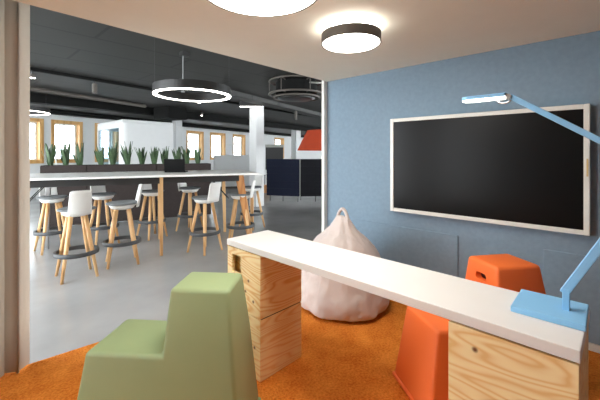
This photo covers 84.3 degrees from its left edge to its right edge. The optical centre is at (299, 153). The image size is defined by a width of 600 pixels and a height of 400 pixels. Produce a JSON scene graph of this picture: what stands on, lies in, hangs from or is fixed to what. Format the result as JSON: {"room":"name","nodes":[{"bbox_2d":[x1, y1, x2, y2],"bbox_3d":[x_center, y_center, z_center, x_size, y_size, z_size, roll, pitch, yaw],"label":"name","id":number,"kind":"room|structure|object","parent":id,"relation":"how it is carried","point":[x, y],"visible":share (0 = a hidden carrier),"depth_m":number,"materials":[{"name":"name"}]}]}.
{"room":"office meeting nook","nodes":[
{"label":"office meeting nook","id":0,"kind":"room"},
{"bbox_2d":[27,175,321,364],"bbox_3d":[-0.176,1.410,13.792,25.000,0.100,32.000,0,0,43],"label":"floor","id":1,"kind":"structure","parent":0,"point":[79,312],"depth_m":3.84,"materials":[{"name":"concrete"}]},
{"bbox_2d":[33,187,70,254],"bbox_3d":[-3.505,0.876,4.689,0.448,0.973,0.432,0,0,38],"label":"bar stool","id":2,"kind":"object","parent":1,"relation":"on","point":[55,198],"visible":0.78,"depth_m":4.65,"materials":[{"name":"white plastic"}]},
{"bbox_2d":[54,135,72,164],"bbox_3d":[-6.473,0.424,8.981,0.570,1.872,0.300,0,0,0],"label":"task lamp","id":3,"kind":"object","parent":1,"relation":"on","point":[54,135],"visible":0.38,"depth_m":8.97,"materials":[{"name":"white metal"}]},
{"bbox_2d":[50,186,89,226],"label":"planter","id":4,"kind":"object","parent":1,"relation":"on","point":[60,190],"depth_m":6.02,"materials":[{"name":"brown wood"}]},
{"bbox_2d":[53,190,98,284],"bbox_3d":[-2.478,0.876,3.685,0.432,0.973,0.448,0,0,-44],"label":"bar stool","id":5,"kind":"object","parent":1,"relation":"on","point":[80,202],"visible":1,"depth_m":3.58,"materials":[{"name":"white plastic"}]},
{"bbox_2d":[40,164,163,172],"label":"planter","id":6,"kind":"object","parent":1,"relation":"on","point":[106,167],"depth_m":6.29,"materials":[{"name":"brown wood"}]},
{"bbox_2d":[41,143,56,164],"bbox_3d":[-4.611,0.042,6.091,0.314,0.481,0.198,0,0,24],"label":"snake plant","id":7,"kind":"object","parent":6,"relation":"on","point":[50,153],"visible":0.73,"depth_m":6.08,"materials":[{"name":"green plant"}]},
{"bbox_2d":[57,142,70,164],"bbox_3d":[-4.426,0.024,6.210,0.341,0.516,0.207,0,0,40],"label":"snake plant","id":8,"kind":"object","parent":6,"relation":"on","point":[65,153],"visible":0.79,"depth_m":6.20,"materials":[{"name":"green plant"}]},
{"bbox_2d":[71,143,83,164],"bbox_3d":[-4.238,0.029,6.307,0.226,0.507,0.223,0,0,-26],"label":"snake plant","id":9,"kind":"object","parent":6,"relation":"on","point":[79,161],"visible":0.78,"depth_m":6.28,"materials":[{"name":"green plant"}]},
{"bbox_2d":[94,145,104,164],"bbox_3d":[-3.910,0.052,6.449,0.190,0.459,0.290,0,0,-26],"label":"snake plant","id":10,"kind":"object","parent":6,"relation":"on","point":[99,156],"visible":0.75,"depth_m":6.42,"materials":[{"name":"green plant"}]},
{"bbox_2d":[106,143,117,164],"bbox_3d":[-3.700,0.019,6.558,0.229,0.526,0.225,0,0,44],"label":"snake plant","id":11,"kind":"object","parent":6,"relation":"on","point":[112,153],"visible":0.82,"depth_m":6.53,"materials":[{"name":"green plant"}]},
{"bbox_2d":[120,141,132,163],"bbox_3d":[-3.488,0.011,6.656,0.238,0.543,0.231,0,0,-26],"label":"snake plant","id":12,"kind":"object","parent":6,"relation":"on","point":[126,155],"visible":0.8,"depth_m":6.64,"materials":[{"name":"green plant"}]},
{"bbox_2d":[134,147,146,163],"bbox_3d":[-3.271,0.070,6.756,0.264,0.425,0.232,0,0,32],"label":"snake plant","id":13,"kind":"object","parent":6,"relation":"in","point":[140,154],"visible":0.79,"depth_m":6.74,"materials":[{"name":"green plant"}]},
{"bbox_2d":[90,186,119,244],"bbox_3d":[-2.983,0.876,5.014,0.448,0.973,0.432,0,0,38],"label":"bar stool","id":14,"kind":"object","parent":1,"relation":"on","point":[99,193],"visible":0.6,"depth_m":4.98,"materials":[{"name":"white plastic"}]},
{"bbox_2d":[102,184,142,268],"bbox_3d":[-2.212,0.876,4.144,0.448,0.973,0.432,0,0,-32],"label":"bar stool","id":15,"kind":"object","parent":1,"relation":"on","point":[117,205],"visible":1,"depth_m":4.08,"materials":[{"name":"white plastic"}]},
{"bbox_2d":[88,184,157,223],"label":"planter","id":16,"kind":"object","parent":1,"relation":"on","point":[124,192],"depth_m":6.47,"materials":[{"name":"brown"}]},
{"bbox_2d":[97,119,172,163],"bbox_3d":[-5.110,0.205,10.245,2.100,2.310,1.450,0,0,43],"label":"booth","id":17,"kind":"object","parent":1,"relation":"on","point":[147,135],"visible":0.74,"depth_m":9.52,"materials":[{"name":"white paint"}]},
{"bbox_2d":[30,170,258,255],"bbox_3d":[-2.242,0.819,4.784,3.080,1.082,1.180,0,0,-24],"label":"bar table","id":18,"kind":"object","parent":1,"relation":"on","point":[37,180],"visible":0.73,"depth_m":4.50,"materials":[{"name":"white laminate"}]},
{"bbox_2d":[164,159,187,171],"bbox_3d":[-1.899,0.177,5.088,0.300,0.203,0.248,0,0,-7],"label":"laptop","id":19,"kind":"object","parent":18,"relation":"on","point":[170,165],"visible":0.99,"depth_m":4.98,"materials":[{"name":"black plastic"}]},
{"bbox_2d":[136,184,167,240],"bbox_3d":[-2.432,0.876,5.436,0.448,0.973,0.432,0,0,33],"label":"bar stool","id":20,"kind":"object","parent":1,"relation":"on","point":[147,190],"visible":0.74,"depth_m":5.38,"materials":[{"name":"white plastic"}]},
{"bbox_2d":[172,120,181,158],"bbox_3d":[-4.887,0.010,13.194,0.285,2.700,0.285,0,0,43],"label":"column","id":21,"kind":"structure","parent":1,"relation":"on","point":[177,125],"depth_m":13.09,"materials":[{"name":"white paint"}]},
{"bbox_2d":[163,182,210,217],"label":"planter","id":22,"kind":"object","parent":1,"relation":"on","point":[172,196],"depth_m":6.89,"materials":[{"name":"brown wood"}]},
{"bbox_2d":[175,183,202,230],"bbox_3d":[-1.976,0.876,5.935,0.448,0.973,0.432,0,0,22],"label":"bar stool","id":23,"kind":"object","parent":1,"relation":"on","point":[182,187],"visible":0.77,"depth_m":5.86,"materials":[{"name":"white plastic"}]},
{"bbox_2d":[185,163,210,170],"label":"planter","id":24,"kind":"object","parent":1,"relation":"on","point":[191,166],"depth_m":7.08,"materials":[{"name":"brown wood"}]},
{"bbox_2d":[150,146,158,163],"bbox_3d":[-3.032,0.061,6.879,0.174,0.442,0.295,0,0,-26],"label":"snake plant","id":25,"kind":"object","parent":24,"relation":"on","point":[154,154],"visible":0.8,"depth_m":6.84,"materials":[{"name":"green plant"}]},
{"bbox_2d":[158,146,168,163],"bbox_3d":[-2.865,0.058,6.990,0.256,0.448,0.201,0,0,43],"label":"snake plant","id":26,"kind":"object","parent":24,"relation":"on","point":[164,155],"visible":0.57,"depth_m":6.96,"materials":[{"name":"green plant"}]},
{"bbox_2d":[172,146,181,158],"bbox_3d":[-2.623,0.056,7.078,0.190,0.453,0.198,0,0,-8],"label":"snake plant","id":27,"kind":"object","parent":24,"relation":"on","point":[177,155],"visible":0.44,"depth_m":7.04,"materials":[{"name":"green plant"}]},
{"bbox_2d":[181,147,190,163],"bbox_3d":[-2.471,0.058,7.144,0.229,0.448,0.196,0,0,-6],"label":"snake plant","id":28,"kind":"object","parent":24,"relation":"on","point":[186,156],"visible":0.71,"depth_m":7.13,"materials":[{"name":"green plant"}]},
{"bbox_2d":[194,148,202,163],"bbox_3d":[-2.270,0.068,7.276,0.216,0.428,0.193,0,0,39],"label":"snake plant","id":29,"kind":"object","parent":24,"relation":"on","point":[196,154],"visible":0.78,"depth_m":7.24,"materials":[{"name":"green plant"}]},
{"bbox_2d":[187,182,222,255],"bbox_3d":[-1.325,0.876,4.643,0.448,0.973,0.432,0,0,31],"label":"bar stool","id":30,"kind":"object","parent":1,"relation":"on","point":[213,195],"visible":1,"depth_m":4.55,"materials":[{"name":"white plastic"}]},
{"bbox_2d":[214,155,249,188],"bbox_3d":[-2.727,0.705,13.285,1.400,1.310,0.450,0,0,-16],"label":"sideboard","id":31,"kind":"object","parent":1,"relation":"on","point":[221,162],"visible":0.7,"depth_m":13.09,"materials":[{"name":"white paint"}]},
{"bbox_2d":[226,179,255,245],"bbox_3d":[-0.901,0.876,5.067,0.448,0.973,0.432,0,0,-2],"label":"bar stool","id":32,"kind":"object","parent":1,"relation":"on","point":[236,196],"visible":0.91,"depth_m":4.96,"materials":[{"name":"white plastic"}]},
{"bbox_2d":[239,174,264,230],"bbox_3d":[-0.881,0.876,6.115,0.432,0.973,0.448,0,0,33],"label":"bar stool","id":33,"kind":"object","parent":1,"relation":"on","point":[259,178],"visible":0.78,"depth_m":6.11,"materials":[{"name":"white plastic"}]},
{"bbox_2d":[250,106,263,206],"bbox_3d":[-1.133,0.010,8.681,0.275,2.700,0.275,0,0,43],"label":"column","id":34,"kind":"structure","parent":1,"relation":"on","point":[256,113],"depth_m":8.59,"materials":[{"name":"white paint"}]},
{"bbox_2d":[265,145,283,184],"bbox_3d":[-0.929,0.510,12.190,0.660,1.700,0.420,0,0,0],"label":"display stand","id":35,"kind":"object","parent":1,"relation":"on","point":[271,151],"visible":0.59,"depth_m":12.00,"materials":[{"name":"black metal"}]},
{"bbox_2d":[267,159,321,201],"bbox_3d":[-0.025,0.748,9.594,1.908,1.225,0.412,0,0,10],"label":"divider","id":36,"kind":"object","parent":1,"relation":"on","point":[285,177],"visible":0.79,"depth_m":9.47,"materials":[{"name":"blue fabric"}]},
{"bbox_2d":[291,130,300,158],"bbox_3d":[-0.213,0.010,17.506,0.367,2.700,0.367,0,0,43],"label":"column","id":37,"kind":"structure","parent":1,"relation":"on","point":[295,134],"depth_m":17.38,"materials":[{"name":"white paint"}]},
{"bbox_2d":[0,300,599,399],"bbox_3d":[-0.110,1.353,0.456,4.740,0.013,5.520,0,0,43],"label":"carpet","id":38,"kind":"object","parent":1,"relation":"on","point":[339,360],"visible":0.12,"depth_m":2.06,"materials":[{"name":"orange carpet"}]},
{"bbox_2d":[77,272,260,399],"bbox_3d":[-0.637,0.983,1.647,0.824,0.727,0.400,0,0,5],"label":"stool","id":39,"kind":"object","parent":38,"relation":"on","point":[203,350],"visible":1,"depth_m":1.50,"materials":[{"name":"green plastic"}]},
{"bbox_2d":[300,207,389,321],"bbox_3d":[0.383,0.914,2.986,0.834,0.854,0.819,0,0,-31],"label":"beanbag","id":40,"kind":"object","parent":38,"relation":"on","point":[325,298],"visible":0.73,"depth_m":2.69,"materials":[{"name":"fabric"}]},
{"bbox_2d":[227,230,589,399],"bbox_3d":[0.280,0.953,1.693,1.790,0.786,0.354,0,0,44],"label":"table","id":41,"kind":"object","parent":38,"relation":"on","point":[495,352],"visible":0.89,"depth_m":1.32,"materials":[{"name":"white laminate"}]},
{"bbox_2d":[462,92,599,331],"bbox_3d":[0.890,0.164,1.186,0.574,0.793,0.204,0,0,43],"label":"desk lamp","id":42,"kind":"object","parent":41,"relation":"on","point":[563,311],"visible":1,"depth_m":1.15,"materials":[{"name":"metal"}]},
{"bbox_2d":[392,254,545,399],"bbox_3d":[1.000,0.983,1.904,0.824,0.727,0.400,0,0,-10],"label":"stool","id":43,"kind":"object","parent":38,"relation":"on","point":[421,370],"visible":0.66,"depth_m":1.82,"materials":[{"name":"orange plastic"}]},
{"bbox_2d":[30,5,321,135],"bbox_3d":[6.289,-1.415,17.513,25.000,0.150,38.000,0,0,29],"label":"ceiling","id":44,"kind":"structure","parent":0,"point":[59,42],"depth_m":5.26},
{"bbox_2d":[30,106,49,114],"bbox_3d":[-6.228,-1.127,7.266,1.212,0.426,1.200,0,0,43],"label":"pendant","id":45,"kind":"object","parent":44,"relation":"hanging from","point":[34,110],"visible":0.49,"depth_m":7.33,"materials":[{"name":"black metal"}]},
{"bbox_2d":[30,86,145,107],"bbox_3d":[-5.324,-1.285,6.429,0.090,0.090,5.450,0,0,25],"label":"air duct","id":46,"kind":"object","parent":44,"relation":"attached to","point":[36,89],"visible":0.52,"depth_m":7.40,"materials":[{"name":"grey metal"}]},
{"bbox_2d":[50,109,165,121],"bbox_3d":[-6.883,-1.240,9.713,0.070,0.070,7.624,0,0,26],"label":"ceiling pipe","id":47,"kind":"object","parent":44,"relation":"hanging from","point":[52,110],"visible":0.68,"depth_m":10.61,"materials":[{"name":"black metal"}]},
{"bbox_2d":[154,106,187,120],"bbox_3d":[-3.687,-1.170,9.690,0.600,0.340,0.920,0,0,29],"label":"handler","id":48,"kind":"object","parent":44,"relation":"attached to","point":[171,113],"visible":1,"depth_m":9.35,"materials":[{"name":"black paint"}]},
{"bbox_2d":[30,67,315,117],"bbox_3d":[-1.776,-1.315,8.459,0.050,0.050,14.110,0,0,36],"label":"track","id":49,"kind":"object","parent":44,"relation":"attached to","point":[31,68],"visible":0.44,"depth_m":5.98,"materials":[{"name":"black metal"}]},
{"bbox_2d":[30,71,35,78],"bbox_3d":[-4.150,-1.234,5.144,0.084,0.112,0.084,0,0,43],"label":"track spotlight","id":50,"kind":"object","parent":49,"relation":"attached to","point":[32,75],"visible":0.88,"depth_m":5.12,"materials":[{"name":"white metal"}]},
{"bbox_2d":[92,81,96,93],"bbox_3d":[-3.629,-1.180,5.854,0.084,0.220,0.084,0,0,43],"label":"track spotlight","id":51,"kind":"object","parent":49,"relation":"attached to","point":[94,86],"visible":1,"depth_m":5.82,"materials":[{"name":"black metal"}]},
{"bbox_2d":[30,93,321,130],"bbox_3d":[-2.308,-1.240,12.631,0.260,0.200,18.788,0,0,35],"label":"beam","id":52,"kind":"structure","parent":44,"relation":"attached to","point":[35,98],"depth_m":8.91,"materials":[{"name":"black metal"}]},
{"bbox_2d":[50,109,303,137],"bbox_3d":[-4.387,-1.270,15.647,0.220,0.140,19.622,0,0,28],"label":"beam","id":53,"kind":"structure","parent":44,"relation":"attached to","point":[51,112],"depth_m":14.76,"materials":[{"name":"black metal"}]},
{"bbox_2d":[152,51,230,101],"bbox_3d":[-1.297,-1.020,4.005,0.916,0.641,0.900,0,0,43],"label":"pendant","id":54,"kind":"object","parent":44,"relation":"hanging from","point":[161,88],"visible":1,"depth_m":3.80,"materials":[{"name":"black metal"}]},
{"bbox_2d":[152,88,230,101],"bbox_3d":[-1.291,-0.704,4.000,0.896,0.010,0.896,0,0,43],"label":"diffuser","id":55,"kind":"object","parent":54,"relation":"attached to","point":[155,91],"depth_m":4.03,"materials":[{"name":"white plastic"}]},
{"bbox_2d":[240,101,261,106],"bbox_3d":[-1.242,-1.270,8.373,0.560,0.151,0.060,0,0,0],"label":"linear light","id":56,"kind":"object","parent":44,"relation":"hanging from","point":[242,103],"visible":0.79,"depth_m":8.34,"materials":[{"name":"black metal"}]},
{"bbox_2d":[230,90,321,118],"bbox_3d":[1.346,-1.290,12.382,0.350,0.100,12.382,0,0,29],"label":"beam","id":57,"kind":"structure","parent":44,"relation":"attached to","point":[236,95],"depth_m":8.36,"materials":[{"name":"grey metal"}]},
{"bbox_2d":[268,74,321,101],"bbox_3d":[-0.061,-1.141,5.821,0.986,0.402,0.986,0,0,43],"label":"air diffuser","id":58,"kind":"object","parent":44,"relation":"attached to","point":[289,87],"visible":0.88,"depth_m":5.52,"materials":[{"name":"black paint"}]},
{"bbox_2d":[297,129,321,150],"bbox_3d":[0.591,-0.713,8.012,1.320,1.255,1.320,0,0,43],"label":"pendant lamp","id":59,"kind":"object","parent":44,"relation":"hanging from","point":[312,140],"visible":0.31,"depth_m":7.59,"materials":[{"name":"red metal"}]},
{"bbox_2d":[30,114,321,197],"bbox_3d":[-3.851,0.010,19.041,0.280,2.700,31.000,0,0,29],"label":"wall","id":60,"kind":"structure","parent":0,"point":[88,123],"depth_m":12.59,"materials":[{"name":"white paint"}]},
{"bbox_2d":[30,118,43,163],"bbox_3d":[-8.637,-0.415,10.216,0.290,1.430,1.160,0,0,29],"label":"window","id":61,"kind":"structure","parent":60,"relation":"in","point":[38,134],"depth_m":10.61,"materials":[{"name":"brown wood"}]},
{"bbox_2d":[51,119,82,162],"bbox_3d":[-8.025,-0.415,11.340,0.290,1.430,0.980,0,0,29],"label":"window","id":62,"kind":"structure","parent":60,"relation":"in","point":[78,126],"depth_m":11.46,"materials":[{"name":"brown wood"}]},
{"bbox_2d":[95,123,118,161],"bbox_3d":[-7.370,-0.415,12.543,0.290,1.430,0.920,0,0,29],"label":"window","id":63,"kind":"structure","parent":60,"relation":"in","point":[114,135],"depth_m":12.82,"materials":[{"name":"brown wood"}]},
{"bbox_2d":[186,130,203,159],"bbox_3d":[-5.277,-0.415,16.390,0.290,1.430,1.120,0,0,29],"label":"window","id":64,"kind":"structure","parent":60,"relation":"in","point":[200,134],"depth_m":16.75,"materials":[{"name":"brown wood"}]},
{"bbox_2d":[210,132,225,159],"bbox_3d":[-4.507,-0.415,17.805,0.290,1.430,1.180,0,0,29],"label":"window","id":65,"kind":"structure","parent":60,"relation":"in","point":[222,135],"depth_m":18.18,"materials":[{"name":"brown wood"}]},
{"bbox_2d":[233,134,244,154],"bbox_3d":[-3.656,-0.415,19.368,0.290,1.430,1.140,0,0,29],"label":"window","id":66,"kind":"structure","parent":60,"relation":"in","point":[242,137],"depth_m":19.73,"materials":[{"name":"brown wood"}]},
{"bbox_2d":[274,137,283,157],"bbox_3d":[-1.555,-0.415,23.228,0.290,1.430,1.250,0,0,29],"label":"window","id":67,"kind":"structure","parent":60,"relation":"in","point":[275,138],"depth_m":23.62,"materials":[{"name":"brown wood"}]},
{"bbox_2d":[13,0,599,81],"bbox_3d":[0.008,-0.990,0.292,4.385,0.300,5.640,0,0,43],"label":"ceiling","id":68,"kind":"structure","parent":0,"point":[413,32],"depth_m":2.15,"materials":[{"name":"white paint"}]},
{"bbox_2d":[0,0,29,377],"bbox_3d":[-2.257,0.104,1.341,0.362,2.468,2.100,0,0,43],"label":"curtain","id":69,"kind":"object","parent":68,"relation":"hanging from","point":[14,15],"visible":0.99,"depth_m":2.03,"materials":[{"name":"beige fabric"}]},
{"bbox_2d":[207,0,316,16],"bbox_3d":[-0.179,-0.782,1.483,0.550,0.116,0.550,0,0,43],"label":"ceiling light","id":70,"kind":"object","parent":68,"relation":"attached to","point":[261,8],"visible":1,"depth_m":1.63,"materials":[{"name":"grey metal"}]},
{"bbox_2d":[321,20,380,52],"bbox_3d":[0.337,-0.782,2.195,0.390,0.116,0.390,0,0,43],"label":"ceiling light","id":71,"kind":"object","parent":68,"relation":"attached to","point":[350,36],"visible":1,"depth_m":2.09,"materials":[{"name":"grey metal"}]},
{"bbox_2d":[323,33,379,52],"bbox_3d":[0.337,-0.729,2.195,0.370,0.010,0.370,0,0,43],"label":"diffuser","id":72,"kind":"object","parent":71,"relation":"attached to","point":[334,42],"depth_m":2.15,"materials":[{"name":"white plastic"}]},
{"bbox_2d":[327,31,599,282],"bbox_3d":[1.965,0.110,2.405,4.385,2.500,0.120,0,0,43],"label":"wall","id":73,"kind":"structure","parent":0,"point":[563,71],"depth_m":2.87,"materials":[{"name":"blue paint"}]},
{"bbox_2d":[322,80,326,231],"bbox_3d":[0.323,0.110,3.888,0.040,2.500,0.175,0,0,43],"label":"trim","id":74,"kind":"structure","parent":73,"relation":"attached to","point":[324,83],"depth_m":3.83,"materials":[{"name":"white metal"}]},
{"bbox_2d":[355,219,457,276],"bbox_3d":[0.981,1.002,3.227,1.055,0.593,0.013,0,0,43],"label":"wall panel","id":75,"kind":"object","parent":73,"relation":"attached to","point":[429,250],"visible":0.51,"depth_m":3.13,"materials":[{"name":"blue fabric"}]},
{"bbox_2d":[390,104,589,235],"bbox_3d":[1.439,0.106,2.754,1.463,0.892,0.084,0,0,43],"label":"wall screen","id":76,"kind":"object","parent":73,"relation":"attached to","point":[523,168],"visible":1,"depth_m":2.60,"materials":[{"name":"black glass"}]},
{"bbox_2d":[544,249,599,344],"bbox_3d":[2.486,1.002,1.834,1.845,0.593,0.013,0,0,43],"label":"wall panel","id":77,"kind":"object","parent":73,"relation":"attached to","point":[559,266],"visible":0.45,"depth_m":2.33,"materials":[{"name":"blue fabric"}]},
{"bbox_2d":[588,342,599,352],"bbox_3d":[1.924,1.330,2.350,4.370,0.060,0.018,0,0,43],"label":"baseboard","id":78,"kind":"structure","parent":73,"relation":"attached to","point":[593,347],"depth_m":2.26,"materials":[{"name":"white wood"}]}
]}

